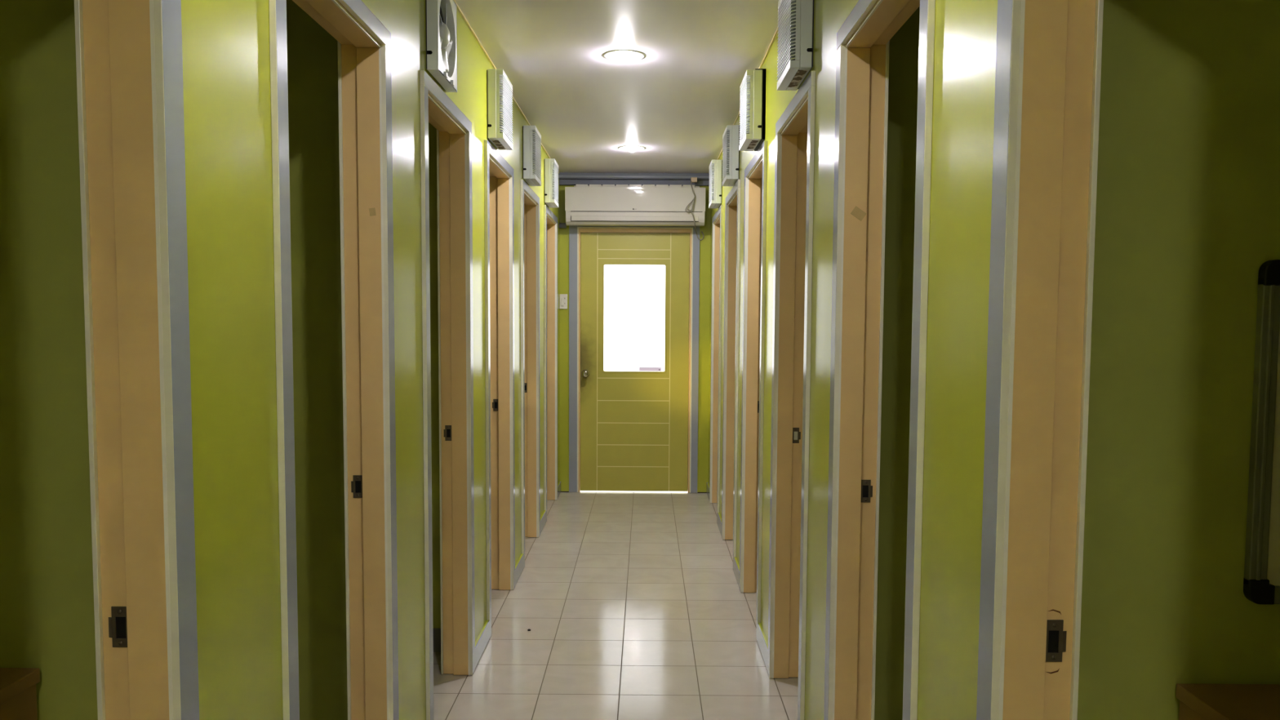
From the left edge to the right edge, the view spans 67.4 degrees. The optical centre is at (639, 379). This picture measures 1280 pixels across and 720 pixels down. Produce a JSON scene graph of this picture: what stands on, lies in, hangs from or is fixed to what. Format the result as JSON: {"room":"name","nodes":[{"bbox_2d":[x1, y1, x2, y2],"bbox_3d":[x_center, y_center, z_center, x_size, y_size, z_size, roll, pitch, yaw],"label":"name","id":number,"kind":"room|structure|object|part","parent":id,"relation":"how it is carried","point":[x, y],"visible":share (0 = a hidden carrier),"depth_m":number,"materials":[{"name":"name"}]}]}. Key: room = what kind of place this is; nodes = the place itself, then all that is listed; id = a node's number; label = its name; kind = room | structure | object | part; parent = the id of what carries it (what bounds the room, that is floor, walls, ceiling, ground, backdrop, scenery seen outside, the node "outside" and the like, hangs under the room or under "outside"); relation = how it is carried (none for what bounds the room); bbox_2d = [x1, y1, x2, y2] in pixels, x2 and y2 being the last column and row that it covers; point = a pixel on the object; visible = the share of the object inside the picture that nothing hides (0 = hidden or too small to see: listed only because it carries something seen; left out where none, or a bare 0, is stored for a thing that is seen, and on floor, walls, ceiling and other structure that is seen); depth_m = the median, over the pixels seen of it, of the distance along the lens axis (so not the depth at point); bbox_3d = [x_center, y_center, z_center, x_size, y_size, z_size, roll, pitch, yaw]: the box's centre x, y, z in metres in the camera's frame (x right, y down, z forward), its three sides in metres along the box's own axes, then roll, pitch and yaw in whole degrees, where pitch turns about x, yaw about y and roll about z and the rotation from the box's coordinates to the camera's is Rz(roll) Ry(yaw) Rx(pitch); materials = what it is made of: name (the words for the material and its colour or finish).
{"room":"corridor","nodes":[
{"label":"corridor","id":0,"kind":"room"},
{"bbox_2d":[0,0,440,719],"bbox_3d":[-1.583,-0.033,2.664,1.622,2.513,10.000,0,4,0],"label":"wall","id":1,"kind":"structure","parent":0,"point":[47,616],"depth_m":1.66,"materials":[{"name":"green paint"}]},
{"bbox_2d":[432,627,440,652],"bbox_3d":[-1.554,1.085,4.039,1.547,0.100,4.672,0,4,0],"label":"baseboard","id":2,"kind":"structure","parent":1,"relation":"attached to","point":[437,631],"depth_m":4.01,"materials":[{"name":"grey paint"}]},
{"bbox_2d":[181,0,559,719],"bbox_3d":[-0.721,-0.028,2.659,0.103,2.513,9.900,0,4,0],"label":"wall","id":3,"kind":"structure","parent":0,"point":[226,55],"depth_m":1.70,"materials":[{"name":"paint"}]},
{"bbox_2d":[74,0,199,719],"bbox_3d":[-0.729,0.261,1.033,0.124,2.150,0.801,0,4,0],"label":"door frame","id":4,"kind":"structure","parent":3,"relation":"in","point":[129,59],"depth_m":1.36,"materials":[{"name":"beige paint"}]},
{"bbox_3d":[-0.788,0.261,1.031,0.008,2.150,0.792,0,4,0],"label":"cubicle casing","id":5,"kind":"part","parent":4,"relation":"part of","materials":[{"name":"paint"}]},
{"bbox_3d":[-0.759,0.359,1.394,0.034,0.060,0.005,1,4,8],"label":"strike plate","id":6,"kind":"part","parent":4,"relation":"part of","materials":[{"name":"brown metal"}]},
{"bbox_3d":[-0.674,0.265,1.033,0.014,2.143,0.801,0,4,0],"label":"casing","id":7,"kind":"part","parent":4,"relation":"part of","materials":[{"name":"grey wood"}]},
{"bbox_2d":[268,0,399,719],"bbox_3d":[-0.722,0.184,2.185,0.124,2.150,0.791,0,4,0],"label":"door frame","id":8,"kind":"structure","parent":3,"relation":"in","point":[363,42],"depth_m":2.49,"materials":[{"name":"beige paint"}]},
{"bbox_3d":[-0.780,0.184,2.183,0.008,2.150,0.782,0,4,0],"label":"cubicle casing","id":9,"kind":"part","parent":8,"relation":"part of","materials":[{"name":"paint"}]},
{"bbox_3d":[-0.752,0.282,2.542,0.034,0.060,0.005,1,4,8],"label":"strike plate","id":10,"kind":"part","parent":8,"relation":"part of","materials":[{"name":"brown metal"}]},
{"bbox_2d":[425,0,457,92],"bbox_3d":[-0.637,-1.114,3.103,0.046,0.290,0.302,0,4,0],"label":"exhaust fan","id":11,"kind":"object","parent":3,"relation":"attached to","point":[441,15],"visible":1,"depth_m":3.08,"materials":[{"name":"white plastic"}]},
{"bbox_3d":[-0.657,-1.114,3.103,0.005,0.282,0.292,0,4,0],"label":"mounting plate","id":12,"kind":"part","parent":11,"relation":"part of","materials":[{"name":"white plastic"}]},
{"bbox_3d":[-0.641,-1.175,3.043,0.020,0.080,0.085,0,4,0],"label":"blade","id":13,"kind":"part","parent":11,"relation":"part of","materials":[{"name":"white plastic"}]},
{"bbox_3d":[-0.637,-1.039,3.113,0.013,0.074,0.084,2,4,17],"label":"blade","id":14,"kind":"part","parent":11,"relation":"part of","materials":[{"name":"white plastic"}]},
{"bbox_3d":[-0.644,-1.183,3.149,0.017,0.087,0.075,-1,4,-13],"label":"blade","id":15,"kind":"part","parent":11,"relation":"part of","materials":[{"name":"white plastic"}]},
{"bbox_3d":[-0.638,-1.095,3.176,0.020,0.080,0.080,0,4,0],"label":"blade","id":16,"kind":"part","parent":11,"relation":"part of","materials":[{"name":"white plastic"}]},
{"bbox_2d":[419,70,475,719],"bbox_3d":[-0.714,0.106,3.348,0.124,2.150,0.790,0,4,0],"label":"door frame","id":17,"kind":"structure","parent":3,"relation":"in","point":[454,128],"depth_m":3.67,"materials":[{"name":"beige paint"}]},
{"bbox_3d":[-0.773,0.106,3.346,0.008,2.150,0.781,0,4,0],"label":"cubicle casing","id":18,"kind":"part","parent":17,"relation":"part of","materials":[{"name":"paint"}]},
{"bbox_3d":[-0.744,0.205,3.704,0.034,0.060,0.005,1,4,8],"label":"strike plate","id":19,"kind":"part","parent":17,"relation":"part of","materials":[{"name":"brown metal"}]},
{"bbox_2d":[484,139,515,620],"bbox_3d":[-0.707,0.029,4.505,0.124,2.150,0.812,0,4,0],"label":"door frame","id":20,"kind":"structure","parent":3,"relation":"in","point":[499,175],"depth_m":4.84,"materials":[{"name":"beige paint"}]},
{"bbox_3d":[-0.737,0.127,4.872,0.034,0.060,0.005,1,4,8],"label":"strike plate","id":21,"kind":"part","parent":20,"relation":"part of","materials":[{"name":"brown metal"}]},
{"bbox_2d":[486,68,512,150],"bbox_3d":[-0.618,-1.189,4.239,0.070,0.291,0.302,0,4,0],"label":"exhaust fan","id":22,"kind":"object","parent":3,"relation":"attached to","point":[499,86],"visible":1,"depth_m":4.10,"materials":[{"name":"white plastic"}]},
{"bbox_3d":[-0.650,-1.190,4.239,0.005,0.282,0.292,0,4,0],"label":"mounting plate","id":23,"kind":"part","parent":22,"relation":"part of","materials":[{"name":"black plastic"}]},
{"bbox_2d":[453,0,559,173],"bbox_3d":[-0.659,-1.278,2.575,0.009,0.008,9.900,0,4,0],"label":"trim","id":24,"kind":"structure","parent":3,"relation":"attached to","point":[457,6],"depth_m":3.98,"materials":[{"name":"beige paint"}]},
{"bbox_2d":[475,481,560,667],"bbox_3d":[-0.658,1.059,4.590,0.014,0.089,6.190,0,4,0],"label":"baseboard","id":25,"kind":"structure","parent":3,"relation":"attached to","point":[485,634],"depth_m":4.16,"materials":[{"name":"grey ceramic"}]},
{"bbox_2d":[520,179,540,554],"bbox_3d":[-0.700,-0.049,5.673,0.124,2.150,0.822,0,4,0],"label":"door frame","id":26,"kind":"structure","parent":3,"relation":"in","point":[530,201],"depth_m":6.01,"materials":[{"name":"beige paint"}]},
{"bbox_2d":[522,125,541,186],"bbox_3d":[-0.610,-1.265,5.427,0.070,0.290,0.302,0,4,0],"label":"exhaust fan","id":27,"kind":"object","parent":3,"relation":"attached to","point":[531,137],"visible":1,"depth_m":5.29,"materials":[{"name":"white plastic"}]},
{"bbox_3d":[-0.643,-1.265,5.427,0.005,0.282,0.292,0,4,0],"label":"mounting plate","id":28,"kind":"part","parent":27,"relation":"part of","materials":[{"name":"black plastic"}]},
{"bbox_2d":[543,204,557,510],"bbox_3d":[-0.692,-0.130,6.888,0.124,2.150,0.866,0,4,0],"label":"door frame","id":29,"kind":"structure","parent":3,"relation":"in","point":[550,220],"depth_m":7.25,"materials":[{"name":"beige paint"}]},
{"bbox_2d":[544,158,558,207],"bbox_3d":[-0.603,-1.339,6.540,0.070,0.290,0.302,0,4,0],"label":"exhaust fan","id":30,"kind":"object","parent":3,"relation":"attached to","point":[551,166],"visible":1,"depth_m":6.40,"materials":[{"name":"white plastic"}]},
{"bbox_2d":[433,491,798,719],"bbox_3d":[-0.066,1.256,2.721,4.650,0.050,9.962,0,4,0],"label":"floor","id":31,"kind":"structure","parent":0,"point":[633,606],"depth_m":4.31,"materials":[{"name":"tile"}]},
{"bbox_2d":[0,667,39,719],"bbox_3d":[-1.537,0.908,1.441,1.000,0.800,0.480,0,4,0],"label":"desk","id":32,"kind":"object","parent":31,"relation":"on","point":[18,691],"visible":1,"depth_m":1.61,"materials":[{"name":"brown laminate"}]},
{"bbox_3d":[-1.053,0.922,1.448,0.020,0.775,0.458,0,4,0],"label":"panel","id":33,"kind":"part","parent":32,"relation":"part of","materials":[{"name":"brown laminate"}]},
{"bbox_2d":[1175,683,1279,719],"bbox_3d":[1.396,0.927,1.394,1.000,0.800,0.480,0,4,0],"label":"desk","id":34,"kind":"object","parent":31,"relation":"on","point":[1197,701],"visible":1,"depth_m":1.55,"materials":[{"name":"brown laminate"}]},
{"bbox_3d":[0.912,0.936,1.407,0.020,0.775,0.458,0,4,0],"label":"panel","id":35,"kind":"part","parent":34,"relation":"part of","materials":[{"name":"brown laminate"}]},
{"bbox_2d":[454,0,778,173],"bbox_3d":[-0.052,-1.283,2.571,4.650,0.012,10.000,0,4,0],"label":"ceiling","id":36,"kind":"structure","parent":0,"point":[677,102],"depth_m":4.29,"materials":[{"name":"paint"}]},
{"bbox_2d":[602,49,645,62],"bbox_3d":[-0.067,-1.435,4.068,0.184,0.166,0.184,0,4,0],"label":"recessed light","id":37,"kind":"object","parent":36,"relation":"in","point":[622,55],"visible":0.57,"depth_m":4.06,"materials":[{"name":"white glass"}]},
{"bbox_3d":[-0.067,-1.431,4.068,0.076,0.158,0.076,0,4,0],"label":"bulb","id":38,"kind":"part","parent":37,"relation":"part of","materials":[{"name":"white glass"}]},
{"bbox_2d":[617,145,645,151],"bbox_3d":[-0.053,-1.584,6.308,0.184,0.166,0.184,0,4,0],"label":"recessed light","id":39,"kind":"object","parent":36,"relation":"in","point":[629,148],"visible":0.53,"depth_m":6.29,"materials":[{"name":"white glass"}]},
{"bbox_3d":[-0.053,-1.580,6.308,0.076,0.158,0.076,0,4,0],"label":"bulb","id":40,"kind":"part","parent":39,"relation":"part of","materials":[{"name":"white glass"}]},
{"bbox_2d":[559,185,711,492],"bbox_3d":[-0.027,-0.355,7.624,4.550,2.513,0.060,0,4,0],"label":"wall","id":41,"kind":"structure","parent":0,"point":[704,244],"depth_m":7.60,"materials":[{"name":"paint"}]},
{"bbox_2d":[559,222,566,228],"bbox_3d":[-0.605,-1.210,7.510,0.056,0.043,0.042,0,4,0],"label":"drain pipe","id":42,"kind":"object","parent":41,"relation":"attached to","point":[562,225],"visible":0.94,"depth_m":7.49,"materials":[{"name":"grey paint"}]},
{"bbox_2d":[559,293,567,309],"bbox_3d":[-0.604,-0.619,7.572,0.062,0.117,0.016,0,4,0],"label":"light switch","id":43,"kind":"object","parent":41,"relation":"attached to","point":[562,297],"visible":1,"depth_m":7.57,"materials":[{"name":"white plastic"}]},
{"bbox_2d":[558,172,709,186],"bbox_3d":[-0.037,-1.561,7.455,1.184,0.086,0.115,0,4,0],"label":"trim","id":44,"kind":"structure","parent":41,"relation":"attached to","point":[565,178],"depth_m":7.42,"materials":[{"name":"grey paint"}]},
{"bbox_2d":[568,225,699,493],"bbox_3d":[-0.049,-0.169,7.606,1.027,2.143,0.116,0,4,0],"label":"door","id":45,"kind":"structure","parent":41,"relation":"in","point":[633,431],"depth_m":7.62,"materials":[{"name":"yellow paint"}]},
{"bbox_3d":[-0.432,-0.049,7.591,0.064,0.064,0.066,0,4,0],"label":"knob","id":46,"kind":"part","parent":45,"relation":"part of","materials":[{"name":"silver metal"}]},
{"bbox_2d":[564,184,705,226],"bbox_3d":[-0.036,-1.348,7.421,1.072,0.314,0.204,0,4,0],"label":"air conditioner","id":47,"kind":"object","parent":41,"relation":"attached to","point":[585,205],"visible":1,"depth_m":7.33,"materials":[{"name":"white plastic"}]},
{"bbox_3d":[-0.036,-1.381,7.328,1.072,0.180,0.024,0,4,0],"label":"panel","id":48,"kind":"part","parent":47,"relation":"part of","materials":[{"name":"white plastic"}]},
{"bbox_2d":[573,184,699,187],"bbox_3d":[-0.025,-1.496,7.437,0.968,0.022,0.140,0,4,0],"label":"grille","id":49,"kind":"object","parent":47,"relation":"attached to","point":[576,185],"depth_m":7.37,"materials":[{"name":"white plastic"}]},
{"bbox_2d":[690,177,697,182],"bbox_3d":[0.415,-1.539,7.371,0.048,0.038,0.044,0,4,0],"label":"plug","id":50,"kind":"object","parent":41,"relation":"attached to","point":[694,180],"visible":0.92,"depth_m":7.35,"materials":[{"name":"beige plastic"}]},
{"bbox_2d":[684,180,703,240],"bbox_3d":[0.430,-1.312,7.405,0.072,0.448,0.262,2,4,25],"label":"power cable","id":51,"kind":"object","parent":50,"relation":"hanging from","point":[693,200],"visible":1,"depth_m":7.30,"materials":[{"name":"grey plastic"}]},
{"bbox_2d":[707,0,997,719],"bbox_3d":[0.571,-0.020,2.651,0.103,2.513,9.900,0,4,0],"label":"wall","id":52,"kind":"structure","parent":0,"point":[966,30],"depth_m":1.64,"materials":[{"name":"paint"}]},
{"bbox_2d":[708,159,722,208],"bbox_3d":[0.515,-1.335,6.552,0.070,0.290,0.302,0,4,0],"label":"exhaust fan","id":53,"kind":"object","parent":52,"relation":"attached to","point":[715,176],"visible":1,"depth_m":6.41,"materials":[{"name":"white plastic"}]},
{"bbox_3d":[0.548,-1.335,6.552,0.005,0.282,0.292,0,4,0],"label":"mounting plate","id":54,"kind":"part","parent":53,"relation":"part of","materials":[{"name":"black plastic"}]},
{"bbox_2d":[709,204,722,512],"bbox_3d":[0.593,-0.118,6.826,0.124,2.150,0.829,0,4,0],"label":"door frame","id":55,"kind":"structure","parent":52,"relation":"in","point":[717,220],"depth_m":7.16,"materials":[{"name":"beige paint"}]},
{"bbox_2d":[721,179,740,556],"bbox_3d":[0.586,-0.039,5.631,0.124,2.150,0.835,0,4,0],"label":"door frame","id":56,"kind":"structure","parent":52,"relation":"in","point":[732,205],"depth_m":5.97,"materials":[{"name":"beige paint"}]},
{"bbox_2d":[722,124,739,186],"bbox_3d":[0.507,-1.250,5.365,0.070,0.290,0.302,0,4,0],"label":"exhaust fan","id":57,"kind":"object","parent":52,"relation":"attached to","point":[731,136],"visible":0.99,"depth_m":5.22,"materials":[{"name":"white plastic"}]},
{"bbox_3d":[0.540,-1.250,5.365,0.005,0.282,0.292,0,4,0],"label":"mounting plate","id":58,"kind":"part","parent":57,"relation":"part of","materials":[{"name":"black plastic"}]},
{"bbox_2d":[706,482,768,669],"bbox_3d":[0.518,1.067,4.568,0.014,0.089,6.220,0,4,0],"label":"baseboard","id":59,"kind":"structure","parent":52,"relation":"attached to","point":[761,637],"depth_m":4.16,"materials":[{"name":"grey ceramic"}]},
{"bbox_2d":[717,27,778,159],"bbox_3d":[0.523,-1.271,2.568,0.009,0.008,9.900,0,4,0],"label":"trim","id":60,"kind":"structure","parent":52,"relation":"attached to","point":[777,30],"depth_m":4.04,"materials":[{"name":"beige paint"}]},
{"bbox_2d":[738,68,765,151],"bbox_3d":[0.494,-1.184,4.227,0.082,0.295,0.302,0,4,0],"label":"exhaust fan","id":61,"kind":"object","parent":52,"relation":"attached to","point":[753,86],"visible":1,"depth_m":4.08,"materials":[{"name":"white plastic"}]},
{"bbox_2d":[739,140,767,623],"bbox_3d":[0.578,0.038,4.483,0.124,2.150,0.806,0,4,0],"label":"door frame","id":62,"kind":"structure","parent":52,"relation":"in","point":[755,173],"depth_m":4.81,"materials":[{"name":"beige paint"}]},
{"bbox_2d":[767,71,815,719],"bbox_3d":[0.571,0.115,3.333,0.124,2.150,0.791,0,4,0],"label":"door frame","id":63,"kind":"structure","parent":52,"relation":"in","point":[795,128],"depth_m":3.65,"materials":[{"name":"beige paint"}]},
{"bbox_3d":[0.604,0.213,3.689,0.034,0.060,0.005,0,4,-7],"label":"strike plate","id":64,"kind":"part","parent":63,"relation":"part of","materials":[{"name":"brown metal"}]},
{"bbox_2d":[777,0,813,90],"bbox_3d":[0.493,-1.104,3.052,0.070,0.291,0.302,0,4,0],"label":"exhaust fan","id":65,"kind":"object","parent":52,"relation":"attached to","point":[796,17],"visible":1,"depth_m":2.92,"materials":[{"name":"white plastic"}]},
{"bbox_3d":[0.525,-1.104,3.052,0.005,0.282,0.292,0,4,0],"label":"mounting plate","id":66,"kind":"part","parent":65,"relation":"part of","materials":[{"name":"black plastic"}]},
{"bbox_2d":[823,0,935,719],"bbox_3d":[0.563,0.194,2.145,0.124,2.150,0.822,0,4,0],"label":"door frame","id":67,"kind":"structure","parent":52,"relation":"in","point":[863,40],"depth_m":2.47,"materials":[{"name":"beige paint"}]},
{"bbox_3d":[0.597,0.291,2.517,0.034,0.060,0.005,0,4,-7],"label":"strike plate","id":68,"kind":"part","parent":67,"relation":"part of","materials":[{"name":"brown metal"}]},
{"bbox_3d":[0.622,0.194,2.142,0.008,2.150,0.813,0,4,0],"label":"cubicle casing","id":69,"kind":"part","parent":67,"relation":"part of","materials":[{"name":"paint"}]},
{"bbox_2d":[976,0,1103,719],"bbox_3d":[0.556,0.271,0.990,0.124,2.150,0.811,0,4,0],"label":"door frame","id":70,"kind":"structure","parent":52,"relation":"in","point":[1049,52],"depth_m":1.33,"materials":[{"name":"beige paint"}]},
{"bbox_3d":[0.501,0.274,0.991,0.014,2.143,0.811,0,4,0],"label":"casing","id":71,"kind":"part","parent":70,"relation":"part of","materials":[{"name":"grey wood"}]},
{"bbox_3d":[0.589,0.369,1.356,0.034,0.060,0.005,0,4,-7],"label":"strike plate","id":72,"kind":"part","parent":70,"relation":"part of","materials":[{"name":"brown metal"}]},
{"bbox_3d":[0.615,0.271,0.987,0.008,2.150,0.802,0,4,0],"label":"cubicle casing","id":73,"kind":"part","parent":70,"relation":"part of","materials":[{"name":"paint"}]},
{"bbox_2d":[874,0,1279,719],"bbox_3d":[1.449,-0.015,2.646,1.654,2.513,10.000,0,4,0],"label":"wall","id":74,"kind":"structure","parent":0,"point":[1188,212],"depth_m":1.59,"materials":[{"name":"green paint"}]},
{"bbox_2d":[1243,259,1279,604],"bbox_3d":[1.464,0.091,1.581,0.900,0.570,0.020,0,4,0],"label":"whiteboard","id":75,"kind":"object","parent":74,"relation":"attached to","point":[1261,580],"visible":1,"depth_m":1.58,"materials":[{"name":"plastic"}]}
]}

